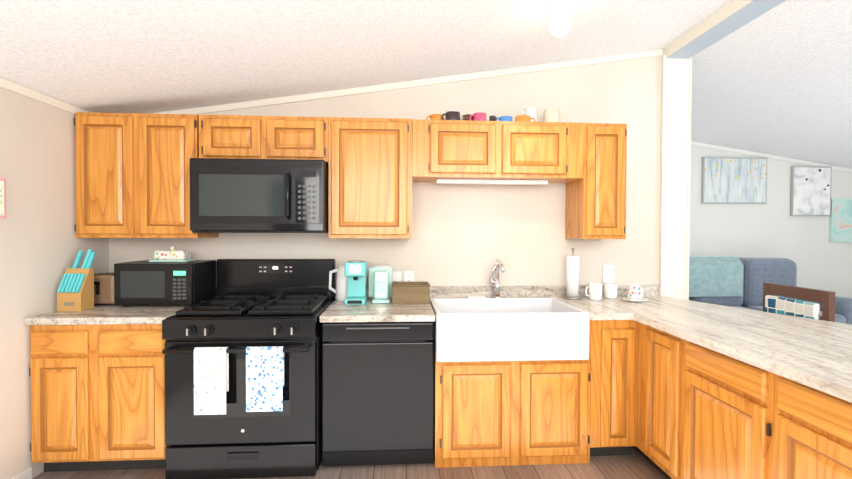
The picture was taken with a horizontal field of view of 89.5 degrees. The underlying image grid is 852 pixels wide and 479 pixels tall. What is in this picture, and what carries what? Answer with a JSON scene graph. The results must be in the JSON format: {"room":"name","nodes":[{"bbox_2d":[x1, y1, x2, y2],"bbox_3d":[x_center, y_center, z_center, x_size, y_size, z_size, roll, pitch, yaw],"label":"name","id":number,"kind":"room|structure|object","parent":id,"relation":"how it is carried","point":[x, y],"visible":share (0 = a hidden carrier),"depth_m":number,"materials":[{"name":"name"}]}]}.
{"room":"kitchen","nodes":[
{"label":"kitchen","id":0,"kind":"room"},
{"bbox_2d":[0,87,108,478],"bbox_3d":[-2.034,0.229,0.165,0.120,2.178,5.720,0,1,-3],"label":"wall","id":1,"kind":"structure","parent":0,"point":[41,245],"depth_m":2.27,"materials":[{"name":"paint"}]},
{"bbox_2d":[0,178,5,218],"bbox_3d":[-2.079,-0.199,2.049,0.014,0.200,0.160,0,1,-3],"label":"pot holder","id":2,"kind":"object","parent":1,"relation":"attached to","point":[2,198],"visible":1,"depth_m":2.11,"materials":[{"name":"pink"}]},
{"bbox_2d":[12,467,31,478],"bbox_3d":[-1.949,1.289,-0.193,0.012,0.070,4.960,0,1,-3],"label":"baseboard","id":3,"kind":"structure","parent":1,"relation":"attached to","point":[26,474],"depth_m":2.25,"materials":[{"name":"white"}]},
{"bbox_2d":[0,77,88,113],"bbox_3d":[-1.962,-0.734,0.093,0.012,0.045,5.600,0,1,-3],"label":"crown molding","id":4,"kind":"structure","parent":1,"relation":"attached to","point":[30,93],"depth_m":2.32,"materials":[{"name":"paint"}]},
{"bbox_2d":[33,446,666,478],"bbox_3d":[2.450,1.361,1.498,9.400,0.100,7.800,0,1,-3],"label":"floor","id":5,"kind":"structure","parent":0,"point":[634,464],"depth_m":2.37,"materials":[{"name":"brown wood"}]},
{"bbox_2d":[29,324,167,471],"bbox_3d":[-1.763,0.863,2.607,0.709,0.830,0.651,0,1,-3],"label":"base cabinet","id":6,"kind":"object","parent":5,"relation":"on","point":[97,397],"visible":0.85,"depth_m":2.29,"materials":[{"name":"brown wood"}]},
{"bbox_2d":[24,287,216,324],"bbox_3d":[-1.759,0.390,2.593,0.721,0.113,0.668,0,1,-3],"label":"countertop","id":7,"kind":"structure","parent":6,"relation":"on","point":[100,314],"depth_m":2.31,"materials":[{"name":"stone"}]},
{"bbox_2d":[57,249,95,310],"bbox_3d":[-2.026,0.235,2.503,0.130,0.346,0.169,0,1,-3],"label":"knife block","id":8,"kind":"object","parent":7,"relation":"on","point":[75,291],"visible":1,"depth_m":2.46,"materials":[{"name":"brown wood"}]},
{"bbox_2d":[94,272,113,304],"bbox_3d":[-1.997,0.311,2.718,0.194,0.187,0.252,0,1,-3],"label":"toaster","id":9,"kind":"object","parent":7,"relation":"on","point":[103,288],"visible":0.42,"depth_m":2.62,"materials":[{"name":"beige metal"}]},
{"bbox_2d":[114,260,215,305],"bbox_3d":[-1.639,0.274,2.732,0.450,0.262,0.346,0,1,-3],"label":"microwave","id":10,"kind":"object","parent":7,"relation":"on","point":[147,282],"visible":0.96,"depth_m":2.57,"materials":[{"name":"black metal"}]},
{"bbox_2d":[149,246,195,261],"bbox_3d":[-1.617,0.095,2.743,0.225,0.095,0.130,0,1,-3],"label":"butter dish","id":11,"kind":"object","parent":10,"relation":"on","point":[172,254],"visible":1,"depth_m":2.70,"materials":[{"name":"white ceramic"}]},
{"bbox_2d":[162,259,335,478],"bbox_3d":[-0.996,0.711,2.581,0.784,1.140,0.775,0,1,-3],"label":"range","id":12,"kind":"object","parent":5,"relation":"on","point":[286,303],"visible":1,"depth_m":2.27,"materials":[{"name":"black metal"}]},
{"bbox_2d":[194,347,228,414],"bbox_3d":[-1.098,0.723,2.199,0.158,0.339,0.038,0,1,-3],"label":"hanging towel","id":13,"kind":"object","parent":12,"relation":"hanging from","point":[211,376],"visible":0.94,"depth_m":2.18,"materials":[{"name":"white fabric"}]},
{"bbox_2d":[246,346,283,411],"bbox_3d":[-0.829,0.718,2.215,0.182,0.329,0.038,0,1,-3],"label":"hanging towel","id":14,"kind":"object","parent":12,"relation":"hanging from","point":[264,377],"visible":0.94,"depth_m":2.20,"materials":[{"name":"white fabric"}]},
{"bbox_2d":[321,322,433,466],"bbox_3d":[-0.284,0.868,2.688,0.626,0.828,0.636,0,1,-3],"label":"dishwasher","id":15,"kind":"object","parent":5,"relation":"on","point":[377,393],"visible":0.94,"depth_m":2.38,"materials":[{"name":"black metal"}]},
{"bbox_2d":[319,297,434,322],"bbox_3d":[-0.279,0.432,2.614,0.633,0.038,0.530,0,1,-3],"label":"countertop","id":16,"kind":"structure","parent":15,"relation":"on","point":[337,311],"depth_m":2.43,"materials":[{"name":"stone"}]},
{"bbox_2d":[329,264,346,300],"bbox_3d":[-0.565,0.288,2.885,0.172,0.236,0.124,0,1,-3],"label":"kettle","id":17,"kind":"object","parent":16,"relation":"on","point":[340,291],"visible":0.56,"depth_m":2.84,"materials":[{"name":"white plastic"}]},
{"bbox_2d":[344,260,366,304],"bbox_3d":[-0.448,0.273,2.746,0.130,0.272,0.151,0,1,-3],"label":"coffee maker","id":18,"kind":"object","parent":16,"relation":"on","point":[355,272],"visible":1,"depth_m":2.71,"materials":[{"name":"teal plastic"}]},
{"bbox_2d":[369,264,391,297],"bbox_3d":[-0.309,0.289,2.930,0.154,0.235,0.112,0,1,-3],"label":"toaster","id":19,"kind":"object","parent":16,"relation":"on","point":[379,267],"visible":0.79,"depth_m":2.87,"materials":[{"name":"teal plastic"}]},
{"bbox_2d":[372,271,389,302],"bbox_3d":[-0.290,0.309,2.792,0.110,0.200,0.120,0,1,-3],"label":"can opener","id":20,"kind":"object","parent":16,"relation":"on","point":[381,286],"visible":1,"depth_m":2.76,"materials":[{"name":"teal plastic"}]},
{"bbox_2d":[392,281,429,303],"bbox_3d":[-0.100,0.349,2.814,0.245,0.121,0.202,0,1,-3],"label":"basket","id":21,"kind":"object","parent":16,"relation":"on","point":[411,292],"visible":1,"depth_m":2.72,"materials":[{"name":"wood"}]},
{"bbox_2d":[433,320,590,467],"bbox_3d":[0.479,0.869,2.743,0.892,0.830,0.651,0,1,-3],"label":"base cabinet","id":22,"kind":"object","parent":5,"relation":"on","point":[497,413],"visible":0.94,"depth_m":2.43,"materials":[{"name":"brown wood"}]},
{"bbox_2d":[590,320,633,455],"bbox_3d":[1.064,0.870,2.779,0.276,0.830,0.651,0,1,-3],"label":"base cabinet","id":23,"kind":"object","parent":5,"relation":"on","point":[612,341],"depth_m":2.46,"materials":[{"name":"brown wood"}]},
{"bbox_2d":[638,324,677,478],"bbox_3d":[1.510,0.880,2.239,0.589,0.830,0.300,0,1,-3],"label":"base cabinet","id":24,"kind":"object","parent":5,"relation":"on","point":[667,405],"depth_m":2.25,"materials":[{"name":"brown wood"}]},
{"bbox_2d":[659,55,691,299],"bbox_3d":[1.800,-0.019,3.188,0.210,2.600,0.162,0,1,-3],"label":"post","id":25,"kind":"object","parent":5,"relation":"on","point":[676,91],"visible":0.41,"depth_m":3.11,"materials":[{"name":"paint"}]},
{"bbox_2d":[674,337,761,478],"bbox_3d":[1.534,0.887,1.842,0.589,0.830,0.497,0,1,-3],"label":"base cabinet","id":26,"kind":"object","parent":5,"relation":"on","point":[718,396],"depth_m":1.84,"materials":[{"name":"brown wood"}]},
{"bbox_2d":[689,257,851,323],"bbox_3d":[3.308,0.726,4.725,2.400,1.010,0.960,0,1,-3],"label":"sofa","id":27,"kind":"object","parent":5,"relation":"on","point":[758,272],"visible":0.15,"depth_m":4.83,"materials":[{"name":"fabric"}]},
{"bbox_2d":[689,256,742,296],"bbox_3d":[2.949,0.416,4.955,1.150,0.438,0.398,0,1,-3],"label":"throw","id":28,"kind":"object","parent":27,"relation":"on","point":[715,276],"visible":0.48,"depth_m":4.78,"materials":[{"name":"teal fabric"}]},
{"bbox_2d":[763,283,835,321],"bbox_3d":[2.073,0.791,2.623,0.420,1.000,0.450,0,1,-3],"label":"chair","id":29,"kind":"object","parent":5,"relation":"on","point":[786,306],"visible":0.33,"depth_m":2.57,"materials":[{"name":"brown wood"}]},
{"bbox_2d":[762,369,851,478],"bbox_3d":[1.563,0.895,1.359,0.589,0.830,0.471,0,1,-3],"label":"base cabinet","id":30,"kind":"object","parent":5,"relation":"on","point":[807,431],"depth_m":1.44,"materials":[{"name":"brown wood"}]},
{"bbox_2d":[552,297,851,402],"bbox_3d":[1.669,0.451,1.886,1.437,0.038,2.220,0,1,-3],"label":"countertop","id":31,"kind":"structure","parent":30,"relation":"on","point":[814,353],"depth_m":1.96,"materials":[{"name":"stone"}]},
{"bbox_2d":[430,298,588,361],"bbox_3d":[0.469,0.538,2.649,0.858,0.266,0.556,0,1,-3],"label":"farmhouse sink","id":32,"kind":"object","parent":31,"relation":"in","point":[498,329],"visible":0.94,"depth_m":2.38,"materials":[{"name":"white ceramic"}]},
{"bbox_2d":[564,248,581,298],"bbox_3d":[1.020,0.234,2.985,0.120,0.352,0.120,0,1,-3],"label":"paper towel","id":33,"kind":"object","parent":31,"relation":"on","point":[572,276],"visible":1,"depth_m":2.95,"materials":[{"name":"white paper"}]},
{"bbox_2d":[585,283,601,299],"bbox_3d":[1.142,0.358,2.935,0.119,0.108,0.086,0,1,-3],"label":"cup","id":34,"kind":"object","parent":31,"relation":"on","point":[595,291],"visible":1,"depth_m":2.90,"materials":[{"name":"white ceramic"}]},
{"bbox_2d":[604,283,616,298],"bbox_3d":[1.303,0.360,3.005,0.109,0.102,0.086,0,1,-3],"label":"cup","id":35,"kind":"object","parent":31,"relation":"on","point":[610,290],"visible":1,"depth_m":2.97,"materials":[{"name":"white ceramic"}]},
{"bbox_2d":[623,285,647,301],"bbox_3d":[1.393,0.361,2.860,0.154,0.104,0.154,0,1,-3],"label":"cup","id":36,"kind":"object","parent":31,"relation":"on","point":[635,293],"visible":1,"depth_m":2.83,"materials":[{"name":"white ceramic"}]},
{"bbox_2d":[0,0,732,113],"bbox_3d":[-0.119,-1.089,1.261,4.070,0.670,7.720,0,1,-3],"label":"ceiling","id":37,"kind":"structure","parent":0,"point":[127,56],"depth_m":2.27,"materials":[{"name":"white paint"}]},
{"bbox_2d":[544,0,577,36],"bbox_3d":[0.686,-1.120,2.191,0.170,0.159,0.170,0,1,-3],"label":"ceiling light","id":38,"kind":"object","parent":37,"relation":"attached to","point":[559,11],"visible":0.98,"depth_m":2.16,"materials":[{"name":"white"}]},
{"bbox_2d":[663,0,785,58],"bbox_3d":[1.973,-1.313,0.387,0.180,0.119,5.730,0,1,-3],"label":"ridge beam","id":39,"kind":"structure","parent":37,"relation":"attached to","point":[729,18],"depth_m":2.63,"materials":[{"name":"paint"}]},
{"bbox_2d":[109,55,662,298],"bbox_3d":[-0.276,-0.073,3.072,3.980,2.696,0.120,0,1,-3],"label":"wall","id":40,"kind":"structure","parent":0,"point":[466,234],"depth_m":3.06,"materials":[{"name":"paint"}]},
{"bbox_2d":[74,112,217,237],"bbox_3d":[-1.768,-0.387,2.752,0.715,0.755,0.322,0,1,-3],"label":"upper cabinet","id":41,"kind":"object","parent":40,"relation":"attached to","point":[132,175],"visible":0.9,"depth_m":2.60,"materials":[{"name":"brown wood"}]},
{"bbox_2d":[199,115,327,162],"bbox_3d":[-1.009,-0.624,2.794,0.782,0.278,0.322,0,1,-3],"label":"upper cabinet","id":42,"kind":"object","parent":40,"relation":"attached to","point":[256,137],"visible":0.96,"depth_m":2.64,"materials":[{"name":"brown wood"}]},
{"bbox_2d":[190,158,328,232],"bbox_3d":[-1.014,-0.260,2.735,0.780,0.440,0.451,0,1,-3],"label":"over-the-range microwave","id":43,"kind":"object","parent":42,"relation":"attached to","point":[228,195],"visible":1,"depth_m":2.55,"materials":[{"name":"black"}]},
{"bbox_2d":[328,117,411,238],"bbox_3d":[-0.357,-0.384,2.837,0.522,0.755,0.322,0,1,-3],"label":"upper cabinet","id":44,"kind":"object","parent":40,"relation":"attached to","point":[369,177],"visible":1,"depth_m":2.68,"materials":[{"name":"brown wood"}]},
{"bbox_2d":[392,272,400,281],"bbox_3d":[-0.205,0.277,3.017,0.062,0.096,0.009,0,1,-3],"label":"electrical outlet","id":45,"kind":"object","parent":40,"relation":"attached to","point":[396,276],"visible":0.81,"depth_m":3.01,"materials":[{"name":"white plastic"}]},
{"bbox_2d":[150,49,662,114],"bbox_3d":[-0.199,-1.065,2.994,3.820,0.622,0.012,0,1,-3],"label":"crown molding","id":46,"kind":"structure","parent":40,"relation":"attached to","point":[652,53],"depth_m":3.00,"materials":[{"name":"paint"}]},
{"bbox_2d":[404,271,413,281],"bbox_3d":[-0.118,0.275,3.022,0.072,0.100,0.008,0,1,-3],"label":"electrical outlet","id":47,"kind":"object","parent":40,"relation":"attached to","point":[408,276],"visible":0.77,"depth_m":3.02,"materials":[{"name":"white plastic"}]},
{"bbox_2d":[412,119,583,182],"bbox_3d":[0.459,-0.576,2.884,1.106,0.358,0.322,0,1,-3],"label":"upper cabinet","id":48,"kind":"object","parent":40,"relation":"attached to","point":[551,152],"visible":0.98,"depth_m":2.73,"materials":[{"name":"brown wood"}]},
{"bbox_2d":[426,114,441,119],"bbox_3d":[0.055,-0.788,2.850,0.112,0.062,0.084,0,1,-3],"label":"mug","id":49,"kind":"object","parent":48,"relation":"on","point":[435,116],"visible":0.46,"depth_m":2.81,"materials":[{"name":"orange ceramic"}]},
{"bbox_2d":[442,111,459,119],"bbox_3d":[0.162,-0.792,2.826,0.124,0.072,0.096,0,1,-3],"label":"mug","id":50,"kind":"object","parent":48,"relation":"on","point":[452,115],"visible":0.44,"depth_m":2.79,"materials":[{"name":"grey ceramic"}]},
{"bbox_2d":[463,114,472,120],"bbox_3d":[0.297,-0.790,2.874,0.103,0.068,0.072,0,1,-3],"label":"mug","id":51,"kind":"object","parent":48,"relation":"on","point":[466,117],"visible":0.25,"depth_m":2.84,"materials":[{"name":"brown ceramic"}]},
{"bbox_2d":[469,112,485,120],"bbox_3d":[0.343,-0.793,2.857,0.118,0.074,0.090,0,1,-3],"label":"mug","id":52,"kind":"object","parent":48,"relation":"on","point":[479,116],"visible":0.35,"depth_m":2.82,"materials":[{"name":"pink ceramic"}]},
{"bbox_2d":[436,179,547,184],"bbox_3d":[0.442,-0.383,2.880,0.750,0.027,0.060,0,1,-3],"label":"under-cabinet light","id":53,"kind":"object","parent":48,"relation":"attached to","point":[491,181],"visible":0.96,"depth_m":2.85,"materials":[{"name":"white plastic"}]},
{"bbox_2d":[489,115,496,120],"bbox_3d":[0.463,-0.791,2.894,0.075,0.070,0.044,0,1,-3],"label":"mug","id":54,"kind":"object","parent":48,"relation":"on","point":[492,118],"visible":0.35,"depth_m":2.87,"materials":[{"name":"grey ceramic"}]},
{"bbox_2d":[496,116,511,120],"bbox_3d":[0.520,-0.785,2.878,0.118,0.058,0.090,0,1,-3],"label":"mug","id":55,"kind":"object","parent":48,"relation":"on","point":[505,118],"visible":0.33,"depth_m":2.84,"materials":[{"name":"blue ceramic"}]},
{"bbox_2d":[515,115,534,121],"bbox_3d":[0.659,-0.784,2.866,0.130,0.058,0.100,0,1,-3],"label":"mug","id":56,"kind":"object","parent":48,"relation":"on","point":[524,118],"visible":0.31,"depth_m":2.82,"materials":[{"name":"orange ceramic"}]},
{"bbox_2d":[522,107,536,121],"bbox_3d":[0.707,-0.827,2.959,0.116,0.140,0.088,0,1,-3],"label":"mug","id":57,"kind":"object","parent":48,"relation":"on","point":[531,112],"visible":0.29,"depth_m":2.92,"materials":[{"name":"white ceramic"}]},
{"bbox_2d":[544,108,563,121],"bbox_3d":[0.867,-0.815,2.918,0.130,0.120,0.100,0,1,-3],"label":"mug","id":58,"kind":"object","parent":48,"relation":"on","point":[551,114],"visible":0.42,"depth_m":2.88,"materials":[{"name":"beige ceramic"}]},
{"bbox_2d":[366,285,663,297],"bbox_3d":[0.543,0.391,3.001,2.322,0.113,0.133,0,1,-3],"label":"backsplash","id":59,"kind":"structure","parent":40,"relation":"attached to","point":[622,290],"depth_m":3.05,"materials":[{"name":"stone"}]},
{"bbox_2d":[467,296,485,297],"bbox_3d":[0.350,0.403,2.973,0.120,0.011,0.080,0,1,-3],"label":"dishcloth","id":60,"kind":"object","parent":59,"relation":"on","point":[476,296],"visible":0.71,"depth_m":2.96,"materials":[{"name":"white fabric"}]},
{"bbox_2d":[489,259,504,297],"bbox_3d":[0.486,0.274,2.915,0.089,0.271,0.212,0,1,-3],"label":"faucet","id":61,"kind":"object","parent":59,"relation":"on","point":[497,267],"visible":0.98,"depth_m":2.97,"materials":[{"name":"silver metal"}]},
{"bbox_2d":[565,123,626,238],"bbox_3d":[1.154,-0.377,2.929,0.284,0.749,0.322,0,1,-3],"label":"upper cabinet","id":62,"kind":"object","parent":40,"relation":"attached to","point":[595,202],"visible":1,"depth_m":2.77,"materials":[{"name":"brown wood"}]},
{"bbox_2d":[603,265,614,282],"bbox_3d":[1.323,0.252,3.109,0.086,0.127,0.008,0,1,-3],"label":"electrical outlet","id":63,"kind":"object","parent":40,"relation":"attached to","point":[608,273],"visible":1,"depth_m":3.11,"materials":[{"name":"white plastic"}]},
{"bbox_2d":[689,145,851,306],"bbox_3d":[4.234,-0.098,5.349,5.220,2.702,0.120,0,1,-3],"label":"wall","id":64,"kind":"structure","parent":0,"point":[772,227],"depth_m":5.29,"materials":[{"name":"paint"}]},
{"bbox_2d":[701,157,766,203],"bbox_3d":[3.757,-0.712,5.232,0.810,0.560,0.033,0,1,-3],"label":"picture","id":65,"kind":"object","parent":64,"relation":"attached to","point":[733,180],"visible":0.96,"depth_m":5.21,"materials":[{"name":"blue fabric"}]},
{"bbox_2d":[691,141,851,172],"bbox_3d":[4.231,-1.009,5.267,5.000,0.793,0.012,0,1,-3],"label":"crown molding","id":66,"kind":"structure","parent":64,"relation":"attached to","point":[692,142],"depth_m":5.26,"materials":[{"name":"paint"}]},
{"bbox_2d":[790,166,831,215],"bbox_3d":[4.742,-0.589,5.294,0.505,0.610,0.033,0,1,-3],"label":"picture","id":67,"kind":"object","parent":64,"relation":"attached to","point":[810,190],"visible":0.93,"depth_m":5.28,"materials":[{"name":"white paper"}]},
{"bbox_2d":[829,199,851,241],"bbox_3d":[5.292,-0.230,5.333,0.570,0.535,0.033,0,1,-3],"label":"picture","id":68,"kind":"object","parent":64,"relation":"attached to","point":[840,223],"visible":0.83,"depth_m":5.31,"materials":[{"name":"teal plastic"}]},
{"bbox_2d":[691,0,851,168],"bbox_3d":[4.492,-0.995,1.542,5.170,0.836,7.720,0,1,-3],"label":"ceiling","id":69,"kind":"structure","parent":0,"point":[776,81],"depth_m":3.48,"materials":[{"name":"white paint"}]}
]}

